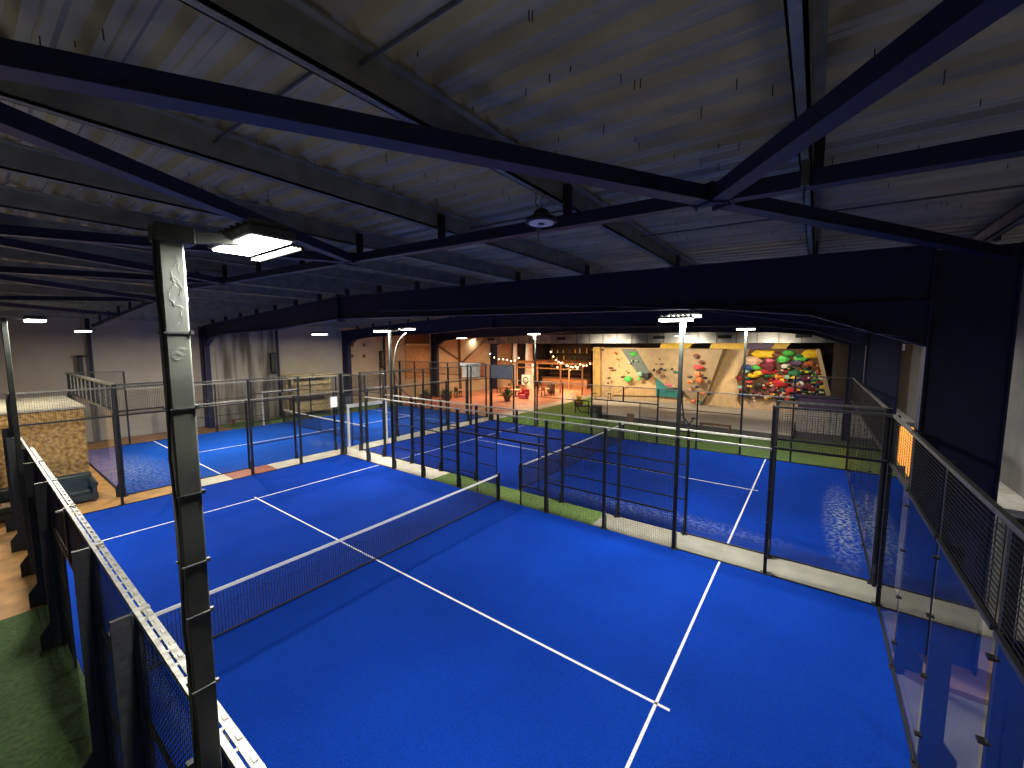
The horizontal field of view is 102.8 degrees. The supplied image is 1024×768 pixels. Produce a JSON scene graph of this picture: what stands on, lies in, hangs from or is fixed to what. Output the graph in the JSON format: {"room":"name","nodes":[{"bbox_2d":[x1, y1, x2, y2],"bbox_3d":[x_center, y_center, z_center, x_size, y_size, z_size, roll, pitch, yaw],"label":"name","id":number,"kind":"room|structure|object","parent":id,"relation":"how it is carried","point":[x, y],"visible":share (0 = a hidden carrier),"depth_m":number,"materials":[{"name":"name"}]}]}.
{"room":"sports hall","nodes":[
{"label":"sports hall","id":0,"kind":"room"},
{"bbox_2d":[0,315,511,441],"bbox_3d":[-10.333,-2.334,40.499,0.262,8.300,57.001,4,7,36],"label":"wall","id":1,"kind":"structure","parent":0,"point":[42,354],"depth_m":26.52,"materials":[{"name":"paint"}]},
{"bbox_2d":[75,318,100,440],"bbox_3d":[-23.442,-0.207,22.509,0.300,6.920,0.690,4,7,36],"label":"wall post","id":2,"kind":"object","parent":1,"relation":"attached to","point":[87,323],"visible":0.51,"depth_m":22.54,"materials":[{"name":"black metal"}]},
{"bbox_2d":[269,330,281,416],"bbox_3d":[-17.600,-0.954,30.342,0.300,6.920,0.690,4,7,36],"label":"wall post","id":3,"kind":"object","parent":1,"relation":"attached to","point":[272,368],"visible":0.83,"depth_m":30.35,"materials":[{"name":"black metal"}]},
{"bbox_2d":[379,336,386,398],"bbox_3d":[-11.997,-1.670,37.856,0.300,6.920,0.690,4,7,36],"label":"wall post","id":4,"kind":"object","parent":1,"relation":"attached to","point":[381,358],"visible":0.64,"depth_m":37.87,"materials":[{"name":"black metal"}]},
{"bbox_2d":[404,334,429,378],"bbox_3d":[-9.492,-3.057,41.232,0.160,5.000,3.115,4,7,36],"label":"cladding","id":5,"kind":"object","parent":1,"relation":"attached to","point":[416,346],"visible":0.83,"depth_m":41.15,"materials":[{"name":"brown wood"}]},
{"bbox_2d":[458,339,461,392],"bbox_3d":[-5.867,-1.661,46.153,0.200,7.019,0.402,4,7,36],"label":"wall mullion","id":6,"kind":"object","parent":1,"relation":"attached to","point":[459,345],"visible":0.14,"depth_m":45.96,"materials":[{"name":"metal"}]},
{"bbox_2d":[463,341,482,362],"bbox_3d":[-4.300,-4.040,48.045,0.140,2.886,4.330,4,7,36],"label":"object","id":7,"kind":"object","parent":1,"relation":"attached to","point":[481,343],"visible":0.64,"depth_m":47.70,"materials":[{"name":"brown wood"}]},
{"bbox_2d":[0,0,1023,304],"bbox_3d":[4.243,-4.796,29.410,36.550,0.857,57.025,4,7,36],"label":"ceiling","id":8,"kind":"structure","parent":0,"point":[688,56],"depth_m":3.41,"materials":[{"name":"metal"}]},
{"bbox_2d":[74,301,91,331],"bbox_3d":[-16.747,-2.779,15.902,0.940,1.506,0.390,4,7,36],"label":"hanging light","id":9,"kind":"object","parent":8,"relation":"hanging from","point":[84,329],"visible":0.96,"depth_m":15.72,"materials":[{"name":"white"}]},
{"bbox_2d":[311,324,327,334],"bbox_3d":[-9.882,-3.322,20.927,0.940,1.613,0.390,4,7,36],"label":"hanging light","id":10,"kind":"object","parent":8,"relation":"hanging from","point":[312,333],"visible":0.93,"depth_m":20.79,"materials":[{"name":"white"}]},
{"bbox_2d":[38,10,1007,278],"bbox_3d":[-0.430,-2.769,7.614,14.982,0.470,13.304,4,7,36],"label":"screws","id":11,"kind":"object","parent":8,"relation":"attached to","point":[528,10],"visible":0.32,"depth_m":3.73,"materials":[{"name":"grey"}]},
{"bbox_2d":[91,129,1023,326],"bbox_3d":[-8.959,-2.760,12.035,35.105,1.249,0.300,4,7,36],"label":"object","id":12,"kind":"structure","parent":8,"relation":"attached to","point":[1007,145],"depth_m":3.79,"materials":[{"name":"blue metal"}]},
{"bbox_2d":[0,302,120,316],"bbox_3d":[-18.041,-2.913,15.617,0.190,0.299,5.745,1,5,6],"label":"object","id":13,"kind":"structure","parent":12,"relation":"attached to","point":[6,304],"depth_m":16.10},
{"bbox_2d":[0,295,154,301],"bbox_3d":[-15.629,-2.906,13.820,5.797,0.316,0.190,-2,6,-22],"label":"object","id":14,"kind":"structure","parent":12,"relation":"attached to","point":[2,297],"depth_m":13.94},
{"bbox_2d":[0,274,155,301],"bbox_3d":[-13.122,-2.853,11.955,0.190,0.301,5.771,0,5,5],"label":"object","id":15,"kind":"structure","parent":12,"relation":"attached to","point":[8,278],"depth_m":12.12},
{"bbox_2d":[0,266,221,284],"bbox_3d":[-10.691,-2.729,10.154,5.794,0.204,0.190,-2,6,-22],"label":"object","id":16,"kind":"structure","parent":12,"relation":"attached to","point":[3,269],"depth_m":10.12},
{"bbox_2d":[0,236,222,283],"bbox_3d":[-8.184,-2.515,8.305,0.190,0.248,5.769,0,5,5],"label":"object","id":17,"kind":"structure","parent":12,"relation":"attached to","point":[5,242],"depth_m":7.81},
{"bbox_2d":[0,224,346,264],"bbox_3d":[-5.752,-2.245,6.517,5.795,0.236,0.190,-2,6,-22],"label":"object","id":18,"kind":"structure","parent":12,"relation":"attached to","point":[6,230],"depth_m":6.27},
{"bbox_2d":[0,102,354,263],"bbox_3d":[-3.246,-2.014,4.670,0.190,0.248,5.769,0,5,5],"label":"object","id":19,"kind":"structure","parent":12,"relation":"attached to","point":[16,123],"depth_m":3.49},
{"bbox_2d":[0,37,712,207],"bbox_3d":[-0.814,-1.744,2.882,5.795,0.236,0.190,-2,6,-22],"label":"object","id":20,"kind":"structure","parent":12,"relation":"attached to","point":[20,62],"depth_m":2.63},
{"bbox_2d":[800,158,810,203],"bbox_3d":[2.503,-1.726,3.494,0.060,0.345,0.072,4,7,36],"label":"bracket","id":21,"kind":"object","parent":12,"relation":"attached to","point":[805,170],"visible":1,"depth_m":3.46,"materials":[{"name":"black plastic"}]},
{"bbox_2d":[712,197,1013,258],"bbox_3d":[4.696,-1.895,5.048,5.694,0.248,0.190,-2,6,-21],"label":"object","id":22,"kind":"structure","parent":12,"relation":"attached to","point":[770,208],"depth_m":4.74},
{"bbox_2d":[707,0,1023,203],"bbox_3d":[1.895,-1.492,0.888,0.190,0.260,6.044,0,5,1],"label":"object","id":23,"kind":"structure","parent":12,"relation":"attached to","point":[951,23],"depth_m":2.12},
{"bbox_2d":[483,332,837,343],"bbox_3d":[9.566,-4.515,34.828,30.600,2.120,1.270,4,7,36],"label":"ventilation duct","id":24,"kind":"object","parent":8,"relation":"hanging from","point":[694,337],"visible":0.68,"depth_m":32.34,"materials":[{"name":"black"}]},
{"bbox_2d":[795,334,811,337],"bbox_3d":[19.240,-3.169,26.980,0.900,0.230,0.050,4,7,36],"label":"grille","id":25,"kind":"object","parent":24,"relation":"attached to","point":[796,335],"depth_m":27.00,"materials":[{"name":"black"}]},
{"bbox_2d":[970,201,1023,242],"bbox_3d":[16.937,-3.545,19.109,0.170,0.298,54.500,4,7,36],"label":"roof purlin","id":26,"kind":"structure","parent":8,"relation":"attached to","point":[993,232],"depth_m":5.86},
{"bbox_2d":[0,382,1023,767],"bbox_3d":[4.176,2.670,30.157,36.300,0.300,57.001,4,7,36],"label":"floor","id":27,"kind":"structure","parent":0,"point":[44,718],"depth_m":7.81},
{"bbox_2d":[0,487,10,520],"bbox_3d":[-15.941,3.783,12.192,0.915,0.935,1.850,4,7,36],"label":"leather sofa","id":28,"kind":"object","parent":27,"relation":"on","point":[5,513],"visible":0.25,"depth_m":12.65,"materials":[{"name":"black leather"}]},
{"bbox_2d":[0,502,10,508],"bbox_3d":[-15.551,3.718,12.376,0.440,0.070,0.600,4,7,36],"label":"folded blanket","id":29,"kind":"object","parent":28,"relation":"on","point":[4,505],"visible":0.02,"depth_m":12.40,"materials":[{"name":"beige fabric"}]},
{"bbox_2d":[0,507,10,513],"bbox_3d":[-15.634,3.829,12.427,0.660,0.160,0.715,4,7,36],"label":"seat cushion","id":30,"kind":"object","parent":28,"relation":"on","point":[5,510],"depth_m":12.36,"materials":[{"name":"leather"}]},
{"bbox_2d":[0,395,89,487],"bbox_3d":[-18.870,2.414,14.620,5.300,3.200,4.630,4,7,36],"label":"wooden box structure","id":31,"kind":"object","parent":27,"relation":"on","point":[62,447],"visible":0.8,"depth_m":14.35},
{"bbox_2d":[49,471,98,503],"bbox_3d":[-15.113,3.629,13.805,0.915,0.935,1.540,4,7,36],"label":"leather sofa","id":32,"kind":"object","parent":27,"relation":"on","point":[82,486],"visible":0.5,"depth_m":14.04,"materials":[{"name":"grey leather"}]},
{"bbox_2d":[65,486,90,497],"bbox_3d":[-14.851,3.681,13.978,0.660,0.160,0.560,4,7,36],"label":"seat cushion","id":33,"kind":"object","parent":32,"relation":"on","point":[74,491],"depth_m":13.90,"materials":[{"name":"leather"}]},
{"bbox_2d":[65,372,119,496],"bbox_3d":[-17.938,1.725,17.375,10.130,4.032,0.290,4,7,36],"label":"fence","id":34,"kind":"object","parent":27,"relation":"on","point":[69,375],"depth_m":16.98,"materials":[{"name":"metal"}]},
{"bbox_2d":[1,393,266,767],"bbox_3d":[-7.303,2.770,6.501,17.930,4.017,0.445,4,7,36],"label":"fence","id":35,"kind":"object","parent":27,"relation":"on","point":[57,535],"visible":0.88,"depth_m":4.79,"materials":[{"name":"metal"}]},
{"bbox_2d":[0,315,47,574],"bbox_3d":[-11.159,1.450,9.626,0.660,6.052,0.675,4,7,36],"label":"light pole","id":36,"kind":"object","parent":35,"relation":"attached to","point":[27,318],"visible":0.99,"depth_m":9.31,"materials":[{"name":"metal"}]},
{"bbox_2d":[147,217,300,767],"bbox_3d":[-1.541,2.151,2.435,0.570,6.022,0.592,4,7,36],"label":"light pole","id":37,"kind":"object","parent":27,"relation":"on","point":[253,236],"visible":1,"depth_m":2.06,"materials":[{"name":"metal"}]},
{"bbox_2d":[69,361,399,449],"bbox_3d":[-15.979,0.680,28.420,0.310,4.017,20.180,4,7,36],"label":"fence","id":38,"kind":"object","parent":27,"relation":"on","point":[380,362],"visible":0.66,"depth_m":26.77,"materials":[{"name":"metal"}]},
{"bbox_2d":[9,364,491,515],"bbox_3d":[-8.000,1.429,20.552,0.245,4.015,21.650,4,7,36],"label":"fence","id":39,"kind":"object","parent":27,"relation":"on","point":[112,395],"depth_m":16.75,"materials":[{"name":"metal"}]},
{"bbox_2d":[330,396,336,406],"bbox_3d":[-8.537,0.861,19.595,0.010,0.500,0.340,4,7,36],"label":"notice sheet","id":40,"kind":"object","parent":39,"relation":"attached to","point":[333,400],"visible":1,"depth_m":19.58,"materials":[{"name":"white paper"}]},
{"bbox_2d":[261,389,297,424],"bbox_3d":[-16.092,1.553,28.493,0.160,2.280,2.450,4,7,36],"label":"frame","id":41,"kind":"object","parent":27,"relation":"on","point":[285,389],"visible":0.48,"depth_m":27.60,"materials":[{"name":"white paint"}]},
{"bbox_2d":[90,406,481,493],"bbox_3d":[-11.926,2.960,25.602,9.880,0.029,19.920,4,7,36],"label":"court","id":42,"kind":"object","parent":27,"relation":"on","point":[146,465],"visible":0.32,"depth_m":20.89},
{"bbox_2d":[282,409,365,442],"bbox_3d":[-11.961,2.483,25.535,9.930,0.970,0.205,4,7,36],"label":"net","id":43,"kind":"object","parent":42,"relation":"on","point":[284,415],"visible":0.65,"depth_m":25.42,"materials":[{"name":"black"}]},
{"bbox_2d":[113,364,486,496],"bbox_3d":[-7.885,1.250,22.439,0.310,4.017,20.180,4,7,36],"label":"fence","id":44,"kind":"object","parent":27,"relation":"on","point":[335,446],"visible":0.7,"depth_m":19.41,"materials":[{"name":"metal"}]},
{"bbox_2d":[284,375,334,416],"bbox_3d":[-15.613,0.895,31.607,1.200,3.000,3.600,4,7,36],"label":"storage rack","id":45,"kind":"object","parent":27,"relation":"on","point":[304,383],"visible":0.35,"depth_m":31.13,"materials":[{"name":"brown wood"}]},
{"bbox_2d":[280,374,311,377],"bbox_3d":[-16.179,-0.611,30.697,1.000,0.170,1.900,4,7,36],"label":"stack","id":46,"kind":"object","parent":45,"relation":"on","point":[292,374],"visible":0.55,"depth_m":30.36,"materials":[{"name":"brown wood"}]},
{"bbox_2d":[284,407,332,413],"bbox_3d":[-15.613,1.980,31.711,1.200,0.080,3.600,4,7,36],"label":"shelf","id":47,"kind":"object","parent":45,"relation":"attached to","point":[301,411],"depth_m":30.99,"materials":[{"name":"brown wood"}]},
{"bbox_2d":[346,400,387,447],"bbox_3d":[-7.886,2.131,22.429,0.160,2.280,2.450,4,7,36],"label":"frame","id":48,"kind":"object","parent":27,"relation":"on","point":[348,406],"visible":0.81,"depth_m":21.66,"materials":[{"name":"white paint"}]},
{"bbox_2d":[417,388,429,400],"bbox_3d":[-8.603,0.977,39.908,1.699,1.221,1.281,-4,7,-36],"label":"potted plant","id":49,"kind":"object","parent":27,"relation":"on","point":[428,393],"visible":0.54,"depth_m":39.66,"materials":[{"name":"green plant"}]},
{"bbox_2d":[399,361,484,416],"bbox_3d":[-5.933,0.198,33.474,10.130,4.017,0.310,4,7,36],"label":"fence","id":50,"kind":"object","parent":27,"relation":"on","point":[463,364],"depth_m":33.07,"materials":[{"name":"metal"}]},
{"bbox_2d":[440,388,454,399],"bbox_3d":[-6.421,0.883,40.450,1.537,1.304,1.894,-4,7,-35],"label":"potted plant","id":51,"kind":"object","parent":27,"relation":"on","point":[450,395],"visible":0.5,"depth_m":40.22,"materials":[{"name":"green plant"}]},
{"bbox_2d":[66,455,910,767],"bbox_3d":[-3.396,4.423,10.261,19.750,0.029,10.060,4,7,36],"label":"court","id":52,"kind":"object","parent":27,"relation":"on","point":[506,634],"visible":0.83,"depth_m":7.54,"materials":[{"name":"carpet"}]},
{"bbox_2d":[111,473,501,669],"bbox_3d":[-3.421,3.943,10.227,0.205,0.970,10.090,4,7,36],"label":"net","id":53,"kind":"object","parent":52,"relation":"on","point":[177,606],"visible":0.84,"depth_m":9.25,"materials":[{"name":"black"}]},
{"bbox_2d":[497,388,515,400],"bbox_3d":[-0.443,0.954,39.490,1.491,1.346,1.759,4,7,36],"label":"potted plant","id":54,"kind":"object","parent":27,"relation":"on","point":[507,392],"visible":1,"depth_m":39.27,"materials":[{"name":"green plant"}]},
{"bbox_2d":[512,344,517,387],"bbox_3d":[0.374,-2.607,51.004,0.975,6.290,0.990,4,7,36],"label":"column","id":55,"kind":"structure","parent":27,"relation":"on","point":[514,345],"depth_m":50.75,"materials":[{"name":"white paint"}]},
{"bbox_2d":[518,389,529,398],"bbox_3d":[1.182,0.994,41.206,0.970,0.960,0.850,4,7,36],"label":"armchair","id":56,"kind":"object","parent":27,"relation":"on","point":[524,394],"visible":1,"depth_m":41.09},
{"bbox_2d":[522,375,529,388],"bbox_3d":[1.523,0.065,44.988,1.100,2.111,0.155,4,7,36],"label":"signboard","id":57,"kind":"object","parent":27,"relation":"on","point":[524,377],"visible":0.9,"depth_m":44.94,"materials":[{"name":"white"}]},
{"bbox_2d":[525,344,532,389],"bbox_3d":[2.069,-2.488,49.751,1.507,6.290,1.530,4,7,36],"label":"column","id":58,"kind":"structure","parent":27,"relation":"on","point":[529,350],"depth_m":49.38,"materials":[{"name":"white paint"}]},
{"bbox_2d":[528,332,539,425],"bbox_3d":[1.367,-0.251,26.668,0.790,6.202,0.570,4,7,36],"label":"light pole","id":59,"kind":"object","parent":27,"relation":"on","point":[529,333],"visible":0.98,"depth_m":26.69,"materials":[{"name":"metal"}]},
{"bbox_2d":[547,383,554,393],"bbox_3d":[4.340,0.473,45.463,0.926,1.200,0.940,4,7,36],"label":"barrel","id":60,"kind":"object","parent":27,"relation":"on","point":[548,384],"visible":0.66,"depth_m":45.10,"materials":[{"name":"brown wood"}]},
{"bbox_2d":[512,359,592,394],"bbox_3d":[5.184,-0.982,48.448,9.800,3.540,5.000,4,7,36],"label":"pergola","id":61,"kind":"object","parent":27,"relation":"on","point":[575,362],"visible":0.69,"depth_m":47.03,"materials":[{"name":"brown wood"}]},
{"bbox_2d":[542,376,589,388],"bbox_3d":[6.854,-0.214,52.718,6.700,1.200,1.100,4,7,36],"label":"countertop","id":62,"kind":"structure","parent":27,"relation":"on","point":[545,379],"depth_m":52.27,"materials":[{"name":"brown wood"}]},
{"bbox_2d":[548,343,592,383],"bbox_3d":[8.147,-2.938,58.000,6.600,5.620,0.900,4,7,36],"label":"shelf","id":63,"kind":"object","parent":27,"relation":"on","point":[587,372],"visible":0.71,"depth_m":57.68,"materials":[{"name":"brown wood"}]},
{"bbox_2d":[573,396,585,406],"bbox_3d":[5.890,1.444,35.947,1.361,1.043,1.045,-4,7,-34],"label":"potted plant","id":64,"kind":"object","parent":27,"relation":"on","point":[578,398],"visible":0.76,"depth_m":35.78,"materials":[{"name":"plant"}]},
{"bbox_2d":[575,399,589,414],"bbox_3d":[5.716,1.773,32.156,1.160,1.152,1.030,4,7,36],"label":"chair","id":65,"kind":"object","parent":27,"relation":"on","point":[575,399],"visible":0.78,"depth_m":32.03,"materials":[{"name":"black plastic"}]},
{"bbox_2d":[490,332,688,388],"bbox_3d":[11.343,-2.176,40.363,34.710,7.451,0.400,4,7,36],"label":"frame","id":66,"kind":"object","parent":27,"relation":"on","point":[493,347],"visible":0.07,"depth_m":44.96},
{"bbox_2d":[590,405,601,420],"bbox_3d":[6.030,2.077,29.324,0.640,1.060,0.630,4,7,36],"label":"trash bin","id":67,"kind":"object","parent":27,"relation":"on","point":[599,406],"visible":0.73,"depth_m":29.07,"materials":[{"name":"black plastic"}]},
{"bbox_2d":[198,241,1023,676],"bbox_3d":[-6.359,0.088,16.623,34.710,7.451,0.400,4,7,36],"label":"frame","id":68,"kind":"object","parent":27,"relation":"on","point":[962,310],"visible":0.89,"depth_m":6.94,"materials":[{"name":"metal"}]},
{"bbox_2d":[0,260,335,299],"bbox_3d":[1.256,-4.992,30.665,0.170,0.352,54.500,4,7,36],"label":"ceiling beam","id":69,"kind":"structure","parent":68,"relation":"attached to","point":[228,287],"depth_m":15.05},
{"bbox_2d":[0,311,375,328],"bbox_3d":[-8.958,-5.117,38.270,0.170,0.352,54.500,4,7,36],"label":"ceiling beam","id":70,"kind":"structure","parent":68,"relation":"attached to","point":[10,313],"depth_m":21.55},
{"bbox_2d":[0,247,376,295],"bbox_3d":[2.958,-4.937,29.401,0.170,0.350,54.500,4,7,36],"label":"ceiling beam","id":71,"kind":"structure","parent":68,"relation":"attached to","point":[8,253],"depth_m":12.29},
{"bbox_2d":[0,306,391,326],"bbox_3d":[-7.256,-5.096,37.002,0.170,0.352,54.500,4,7,36],"label":"ceiling beam","id":72,"kind":"structure","parent":68,"relation":"attached to","point":[2,308],"depth_m":21.54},
{"bbox_2d":[0,300,406,324],"bbox_3d":[-5.553,-5.075,35.735,0.170,0.352,54.500,4,7,36],"label":"ceiling beam","id":73,"kind":"structure","parent":68,"relation":"attached to","point":[41,303],"depth_m":19.09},
{"bbox_2d":[1,236,414,292],"bbox_3d":[4.660,-4.768,28.148,0.170,0.344,54.500,4,7,36],"label":"ceiling beam","id":74,"kind":"structure","parent":68,"relation":"attached to","point":[120,253],"depth_m":11.02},
{"bbox_2d":[0,291,426,322],"bbox_3d":[-3.851,-5.055,34.467,0.170,0.352,54.500,4,7,36],"label":"ceiling beam","id":75,"kind":"structure","parent":68,"relation":"attached to","point":[190,306],"depth_m":19.65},
{"bbox_2d":[0,283,448,319],"bbox_3d":[-2.149,-5.034,33.200,0.170,0.352,54.500,4,7,36],"label":"ceiling beam","id":76,"kind":"structure","parent":68,"relation":"attached to","point":[4,287],"depth_m":15.69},
{"bbox_2d":[0,212,449,288],"bbox_3d":[6.362,-4.598,26.895,0.170,0.338,54.500,4,7,36],"label":"ceiling beam","id":77,"kind":"structure","parent":68,"relation":"attached to","point":[9,219],"depth_m":9.86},
{"bbox_2d":[0,273,456,316],"bbox_3d":[-0.447,-5.013,31.933,0.170,0.352,54.500,4,7,36],"label":"ceiling beam","id":78,"kind":"structure","parent":68,"relation":"attached to","point":[122,287],"depth_m":14.83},
{"bbox_2d":[0,185,494,285],"bbox_3d":[8.065,-4.429,25.641,0.170,0.331,54.500,4,7,36],"label":"ceiling beam","id":79,"kind":"structure","parent":68,"relation":"attached to","point":[13,198],"depth_m":6.43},
{"bbox_2d":[0,139,549,280],"bbox_3d":[9.767,-4.259,24.388,0.170,0.325,54.500,4,7,36],"label":"ceiling beam","id":80,"kind":"structure","parent":68,"relation":"attached to","point":[16,158],"depth_m":5.42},
{"bbox_2d":[0,79,613,274],"bbox_3d":[11.477,-4.089,23.129,0.170,0.319,54.500,4,7,36],"label":"ceiling beam","id":81,"kind":"structure","parent":68,"relation":"attached to","point":[159,127],"depth_m":4.11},
{"bbox_2d":[212,71,312,143],"bbox_3d":[-1.982,-2.217,3.267,2.171,0.078,0.028,4,7,36],"label":"rod","id":82,"kind":"object","parent":81,"relation":"attached to","point":[305,76],"visible":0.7,"depth_m":3.05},
{"bbox_2d":[470,210,562,228],"bbox_3d":[0.171,-2.492,6.153,2.171,0.078,0.028,4,7,36],"label":"rod","id":83,"kind":"object","parent":81,"relation":"attached to","point":[558,211],"visible":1,"depth_m":6.33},
{"bbox_2d":[178,0,696,266],"bbox_3d":[13.219,-3.915,21.846,0.170,0.312,54.500,4,7,36],"label":"ceiling beam","id":84,"kind":"structure","parent":68,"relation":"attached to","point":[297,31],"depth_m":2.78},
{"bbox_2d":[358,0,462,65],"bbox_3d":[-0.049,-2.041,2.022,2.431,0.085,0.028,4,7,36],"label":"rod","id":85,"kind":"object","parent":84,"relation":"attached to","point":[452,3],"visible":1,"depth_m":2.42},
{"bbox_2d":[525,193,556,226],"bbox_3d":[0.338,-2.014,4.698,0.370,0.349,0.370,4,7,36],"label":"lamp","id":86,"kind":"object","parent":84,"relation":"hanging from","point":[541,217],"visible":1,"depth_m":4.62,"materials":[{"name":"black plastic"}]},
{"bbox_2d":[390,306,904,337],"bbox_3d":[0.817,-1.723,10.849,14.071,1.128,0.024,4,7,36],"label":"beam","id":87,"kind":"structure","parent":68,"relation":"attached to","point":[528,306],"depth_m":8.64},
{"bbox_2d":[783,0,828,254],"bbox_3d":[15.171,-3.721,20.410,0.170,0.305,54.500,4,7,36],"label":"ceiling beam","id":88,"kind":"structure","parent":68,"relation":"attached to","point":[806,21],"depth_m":2.53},
{"bbox_2d":[641,184,1023,236],"bbox_3d":[4.081,-2.366,5.726,4.631,0.140,0.028,4,7,36],"label":"rod","id":89,"kind":"object","parent":88,"relation":"attached to","point":[1016,186],"visible":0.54,"depth_m":5.23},
{"bbox_2d":[365,421,869,578],"bbox_3d":[3.345,3.560,19.301,19.750,0.029,10.280,4,7,36],"label":"court","id":90,"kind":"object","parent":27,"relation":"on","point":[814,522],"visible":0.7,"depth_m":14.84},
{"bbox_2d":[517,423,624,490],"bbox_3d":[3.332,3.079,19.284,0.205,0.970,10.330,4,7,36],"label":"net","id":91,"kind":"object","parent":90,"relation":"on","point":[623,424],"visible":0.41,"depth_m":17.45,"materials":[{"name":"black"}]},
{"bbox_2d":[340,373,896,606],"bbox_3d":[-0.347,2.040,14.159,19.930,4.017,0.310,4,7,36],"label":"fence","id":92,"kind":"object","parent":27,"relation":"on","point":[469,473],"visible":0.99,"depth_m":12.04,"materials":[{"name":"metal"}]},
{"bbox_2d":[373,326,414,467],"bbox_3d":[-5.048,0.592,17.889,0.840,6.192,1.590,4,7,36],"label":"light pole","id":93,"kind":"object","parent":92,"relation":"attached to","point":[388,330],"visible":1,"depth_m":17.48,"materials":[{"name":"metal"}]},
{"bbox_2d":[658,311,702,547],"bbox_3d":[4.438,1.233,10.901,0.840,6.242,1.429,4,7,36],"label":"light pole","id":94,"kind":"object","parent":92,"relation":"attached to","point":[680,317],"visible":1,"depth_m":10.41,"materials":[{"name":"metal"}]},
{"bbox_2d":[341,309,902,490],"bbox_3d":[-0.399,-0.674,24.616,34.710,7.451,0.400,4,7,36],"label":"frame","id":95,"kind":"object","parent":27,"relation":"on","point":[882,361],"visible":0.66,"depth_m":18.17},
{"bbox_2d":[358,372,889,586],"bbox_3d":[0.231,1.966,14.934,19.930,4.017,0.310,4,7,36],"label":"fence","id":96,"kind":"object","parent":27,"relation":"on","point":[490,444],"visible":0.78,"depth_m":12.79,"materials":[{"name":"metal"}]},
{"bbox_2d":[626,413,633,425],"bbox_3d":[8.018,2.383,27.661,0.500,0.754,0.434,4,7,36],"label":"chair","id":97,"kind":"object","parent":27,"relation":"on","point":[630,417],"visible":0.74,"depth_m":27.57,"materials":[{"name":"brown wood"}]},
{"bbox_2d":[431,326,865,442],"bbox_3d":[5.562,-1.436,32.610,34.710,7.451,0.400,4,7,36],"label":"frame","id":98,"kind":"object","parent":27,"relation":"on","point":[856,352],"visible":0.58,"depth_m":29.35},
{"bbox_2d":[491,364,852,469],"bbox_3d":[6.478,1.167,23.311,19.930,4.017,0.310,4,7,36],"label":"fence","id":99,"kind":"object","parent":27,"relation":"on","point":[497,371],"visible":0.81,"depth_m":22.18,"materials":[{"name":"metal"}]},
{"bbox_2d":[736,326,755,454],"bbox_3d":[11.064,0.401,19.627,0.790,6.242,0.365,4,7,36],"label":"light pole","id":100,"kind":"object","parent":99,"relation":"attached to","point":[754,327],"visible":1,"depth_m":19.54,"materials":[{"name":"metal"}]},
{"bbox_2d":[593,396,796,438],"bbox_3d":[11.700,2.206,31.445,16.603,0.420,9.100,4,7,36],"label":"mat","id":101,"kind":"object","parent":27,"relation":"on","point":[756,423],"visible":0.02,"depth_m":28.61,"materials":[{"name":"grey"}]},
{"bbox_2d":[699,422,731,436],"bbox_3d":[12.243,2.739,24.648,1.700,0.630,0.500,4,7,36],"label":"bench","id":102,"kind":"object","parent":27,"relation":"on","point":[704,423],"visible":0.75,"depth_m":24.55,"materials":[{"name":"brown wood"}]},
{"bbox_2d":[593,514,898,602],"bbox_3d":[5.718,4.408,10.500,7.500,0.012,1.050,4,7,36],"label":"floor strip","id":103,"kind":"object","parent":27,"relation":"on","point":[841,584],"visible":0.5,"depth_m":10.16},
{"bbox_2d":[795,394,843,434],"bbox_3d":[19.487,1.905,24.546,3.940,2.310,0.600,4,7,36],"label":"bench","id":104,"kind":"object","parent":27,"relation":"on","point":[826,401],"visible":0.19,"depth_m":24.85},
{"bbox_2d":[845,378,1023,767],"bbox_3d":[8.083,2.559,8.713,0.390,4.017,21.575,4,7,36],"label":"fence","id":105,"kind":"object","parent":27,"relation":"on","point":[1002,742],"depth_m":5.04,"materials":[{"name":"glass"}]},
{"bbox_2d":[892,622,993,704],"bbox_3d":[7.461,4.720,6.822,1.500,0.090,1.500,4,7,36],"label":"plinth","id":106,"kind":"object","parent":27,"relation":"on","point":[963,682],"visible":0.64,"depth_m":6.55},
{"bbox_2d":[512,343,549,384],"bbox_3d":[2.809,-3.627,57.849,0.110,7.020,9.400,4,7,36],"label":"wall","id":107,"kind":"structure","parent":0,"point":[542,350],"depth_m":58.90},
{"bbox_2d":[549,343,833,392],"bbox_3d":[19.950,-3.345,51.098,35.700,8.300,0.200,4,7,36],"label":"wall","id":108,"kind":"structure","parent":0,"point":[827,358],"depth_m":43.42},
{"bbox_2d":[592,343,833,407],"bbox_3d":[15.097,-0.642,33.657,19.488,5.452,3.480,4,7,36],"label":"wall","id":109,"kind":"structure","parent":0,"point":[715,368],"depth_m":34.40,"materials":[{"name":"brown wood"}]},
{"bbox_2d":[735,349,829,419],"bbox_3d":[19.875,0.085,30.108,6.054,5.350,2.868,4,7,36],"label":"wall","id":110,"kind":"structure","parent":109,"relation":"attached to","point":[770,372],"depth_m":29.62,"materials":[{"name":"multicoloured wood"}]},
{"bbox_2d":[830,343,848,423],"bbox_3d":[22.967,-0.324,27.430,2.426,6.220,0.300,4,7,36],"label":"wall","id":111,"kind":"structure","parent":0,"point":[840,353],"depth_m":27.75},
{"bbox_2d":[897,274,1023,635],"bbox_3d":[22.224,-0.773,24.127,0.250,8.300,44.600,4,7,36],"label":"wall","id":112,"kind":"structure","parent":0,"point":[1012,465],"depth_m":8.57,"materials":[{"name":"concrete"}]},
{"bbox_2d":[896,409,914,475],"bbox_3d":[17.253,2.507,18.387,0.550,2.300,4.600,4,7,36],"label":"lit doorway","id":113,"kind":"structure","parent":112,"relation":"in","point":[904,417],"depth_m":17.52,"materials":[{"name":"orange"}]},
{"bbox_2d":[995,482,1023,523],"bbox_3d":[9.618,2.586,8.231,0.750,0.830,2.150,4,7,36],"label":"table","id":114,"kind":"object","parent":112,"relation":"attached to","point":[1013,503],"visible":0.22,"depth_m":7.75,"materials":[{"name":"white paint"}]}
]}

